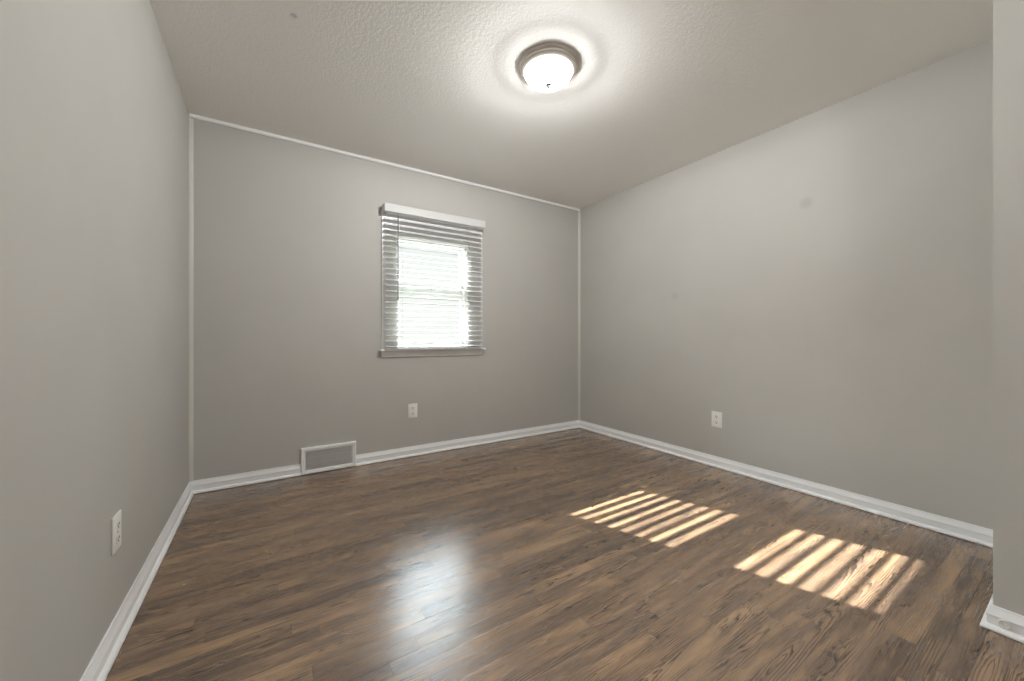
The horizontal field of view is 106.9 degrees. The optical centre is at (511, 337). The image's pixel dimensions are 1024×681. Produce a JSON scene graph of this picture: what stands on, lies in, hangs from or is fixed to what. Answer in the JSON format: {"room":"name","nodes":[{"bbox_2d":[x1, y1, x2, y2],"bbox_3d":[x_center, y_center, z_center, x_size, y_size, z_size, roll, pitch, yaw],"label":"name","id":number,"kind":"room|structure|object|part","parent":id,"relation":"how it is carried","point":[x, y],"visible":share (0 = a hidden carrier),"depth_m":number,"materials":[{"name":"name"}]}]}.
{"room":"empty bedroom","nodes":[
{"label":"empty bedroom","id":0,"kind":"room"},
{"bbox_2d":[0,0,188,680],"bbox_3d":[-0.896,-0.215,0.475,0.140,2.440,4.848,0,0,-33],"label":"wall","id":1,"kind":"structure","parent":0,"point":[94,113],"depth_m":1.05,"materials":[{"name":"paint"}]},
{"bbox_2d":[111,510,121,555],"bbox_3d":[-1.310,0.645,1.258,0.009,0.120,0.080,0,0,-33],"label":"wall outlet","id":2,"kind":"object","parent":1,"relation":"attached to","point":[116,521],"visible":1,"depth_m":1.25,"materials":[{"name":"white plastic"}]},
{"bbox_2d":[116,520,119,529],"bbox_3d":[-1.308,0.622,1.259,0.004,0.033,0.035,0,0,-33],"label":"receptacle","id":3,"kind":"object","parent":2,"relation":"attached to","point":[117,521],"depth_m":1.26,"materials":[{"name":"white plastic"}]},
{"bbox_2d":[116,533,119,543],"bbox_3d":[-1.308,0.667,1.259,0.004,0.033,0.035,0,0,-33],"label":"receptacle","id":4,"kind":"object","parent":2,"relation":"attached to","point":[117,534],"depth_m":1.26,"materials":[{"name":"white plastic"}]},
{"bbox_2d":[80,482,193,680],"bbox_3d":[-0.826,0.964,0.520,0.026,0.082,4.568,0,0,-33],"label":"baseboard","id":5,"kind":"structure","parent":1,"relation":"attached to","point":[99,667],"depth_m":1.38,"materials":[{"name":"white wood"}]},
{"bbox_2d":[192,118,577,479],"bbox_3d":[-0.696,-0.215,3.400,3.355,2.440,0.140,0,0,-33],"label":"wall","id":6,"kind":"structure","parent":0,"point":[288,359],"depth_m":2.91,"materials":[{"name":"paint"}]},
{"bbox_2d":[189,117,193,481],"bbox_3d":[-2.057,-0.243,2.433,0.020,2.331,0.020,0,0,-33],"label":"trim","id":7,"kind":"structure","parent":6,"relation":"attached to","point":[191,121],"depth_m":2.44,"materials":[{"name":"paint"}]},
{"bbox_2d":[301,441,355,474],"bbox_3d":[-1.379,0.906,2.864,0.377,0.192,0.026,0,0,-33],"label":"air vent","id":8,"kind":"object","parent":6,"relation":"in","point":[322,458],"visible":1,"depth_m":2.86,"materials":[{"name":"white metal"}]},
{"bbox_2d":[309,446,351,469],"bbox_3d":[-1.379,0.906,2.864,0.319,0.134,0.010,0,0,-33],"label":"grille","id":9,"kind":"object","parent":8,"relation":"attached to","point":[328,457],"depth_m":2.87,"materials":[{"name":"grey metal"}]},
{"bbox_2d":[189,113,579,210],"bbox_3d":[-0.655,-1.424,3.336,3.355,0.022,0.012,0,0,-33],"label":"trim","id":10,"kind":"structure","parent":6,"relation":"attached to","point":[194,116],"depth_m":2.98,"materials":[{"name":"white wood"}]},
{"bbox_2d":[191,420,578,493],"bbox_3d":[-0.651,0.964,3.330,3.355,0.082,0.026,0,0,-33],"label":"baseboard","id":11,"kind":"structure","parent":6,"relation":"attached to","point":[247,478],"depth_m":3.10,"materials":[{"name":"white wood"}]},
{"bbox_2d":[408,403,416,417],"bbox_3d":[-0.842,0.621,3.219,0.080,0.120,0.009,0,0,-33],"label":"wall outlet","id":12,"kind":"object","parent":6,"relation":"attached to","point":[412,408],"visible":1,"depth_m":3.21,"materials":[{"name":"white plastic"}]},
{"bbox_2d":[379,210,485,356],"bbox_3d":[-0.690,-0.437,3.357,0.958,1.195,0.170,0,0,-33],"label":"window","id":13,"kind":"structure","parent":6,"relation":"in","point":[465,351],"depth_m":3.33,"materials":[{"name":"white plastic"}]},
{"bbox_3d":[-0.753,-0.615,3.373,0.661,0.401,0.025,0,0,-33],"label":"sash","id":14,"kind":"part","parent":13,"relation":"part of","materials":[{"name":"glass"}]},
{"bbox_3d":[-0.737,-0.174,3.347,0.661,0.490,0.025,0,0,-33],"label":"sash","id":15,"kind":"part","parent":13,"relation":"part of","materials":[{"name":"glass"}]},
{"bbox_3d":[-0.667,0.106,3.321,0.958,0.014,0.085,0,0,-33],"label":"sill","id":16,"kind":"part","parent":13,"relation":"part of","materials":[{"name":"white wood"}]},
{"bbox_2d":[382,202,484,349],"bbox_3d":[-0.651,-0.487,3.291,0.909,1.172,0.091,0,0,-33],"label":"window blind","id":17,"kind":"object","parent":13,"relation":"attached to","point":[387,208],"visible":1,"depth_m":3.20,"materials":[{"name":"white plastic"}]},
{"bbox_3d":[-0.908,-0.455,3.120,0.002,1.098,0.056,0,0,-33],"label":"ladder cord","id":18,"kind":"part","parent":17,"relation":"part of","materials":[{"name":"white fabric"}]},
{"bbox_3d":[-0.649,0.094,3.286,0.879,0.008,0.044,0,0,-33],"label":"rail","id":19,"kind":"part","parent":17,"relation":"part of","materials":[{"name":"white plastic"}]},
{"bbox_2d":[578,211,580,419],"bbox_3d":[0.751,-0.243,4.233,0.020,2.331,0.020,0,0,-33],"label":"trim","id":20,"kind":"structure","parent":6,"relation":"attached to","point":[579,212],"depth_m":4.24,"materials":[{"name":"paint"}]},
{"bbox_2d":[105,428,1023,680],"bbox_3d":[0.575,1.055,1.419,3.635,0.100,4.848,0,0,-33],"label":"floor","id":21,"kind":"structure","parent":0,"point":[577,554],"depth_m":1.56,"materials":[{"name":"brown wood"}]},
{"bbox_2d":[149,0,992,208],"bbox_3d":[0.575,-1.485,1.419,3.635,0.100,4.848,0,0,-33],"label":"ceiling","id":22,"kind":"structure","parent":0,"point":[658,88],"depth_m":2.05,"materials":[{"name":"paint"}]},
{"bbox_2d":[518,43,578,88],"bbox_3d":[0.193,-1.376,2.004,0.318,0.119,0.318,0,0,-33],"label":"ceiling light","id":23,"kind":"object","parent":22,"relation":"attached to","point":[549,65],"visible":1,"depth_m":1.99,"materials":[{"name":"white glass"}]},
{"bbox_2d":[580,39,992,529],"bbox_3d":[1.612,-0.215,3.038,0.140,2.440,3.242,0,0,-33],"label":"wall","id":24,"kind":"structure","parent":0,"point":[820,282],"depth_m":2.37,"materials":[{"name":"paint"}]},
{"bbox_2d":[712,411,721,427],"bbox_3d":[1.586,0.635,2.941,0.009,0.120,0.080,0,0,-33],"label":"wall outlet","id":25,"kind":"object","parent":24,"relation":"attached to","point":[716,416],"visible":1,"depth_m":2.93,"materials":[{"name":"white plastic"}]},
{"bbox_2d":[579,420,1023,643],"bbox_3d":[1.630,0.964,2.095,0.848,0.082,4.568,0,0,-33],"label":"baseboard","id":26,"kind":"structure","parent":24,"relation":"attached to","point":[948,526],"depth_m":2.22,"materials":[{"name":"white wood"}]},
{"bbox_2d":[998,619,1011,629],"bbox_3d":[1.662,0.968,1.280,0.006,0.030,0.030,0,0,-33],"label":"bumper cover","id":27,"kind":"object","parent":26,"relation":"attached to","point":[1004,624],"visible":1,"depth_m":1.28,"materials":[{"name":"white plastic"}]},
{"bbox_2d":[993,0,1023,615],"bbox_3d":[2.499,-0.215,0.893,0.962,2.440,1.606,0,0,-33],"label":"wall","id":28,"kind":"structure","parent":0,"point":[1008,15],"depth_m":1.28,"materials":[{"name":"paint"}]}
]}

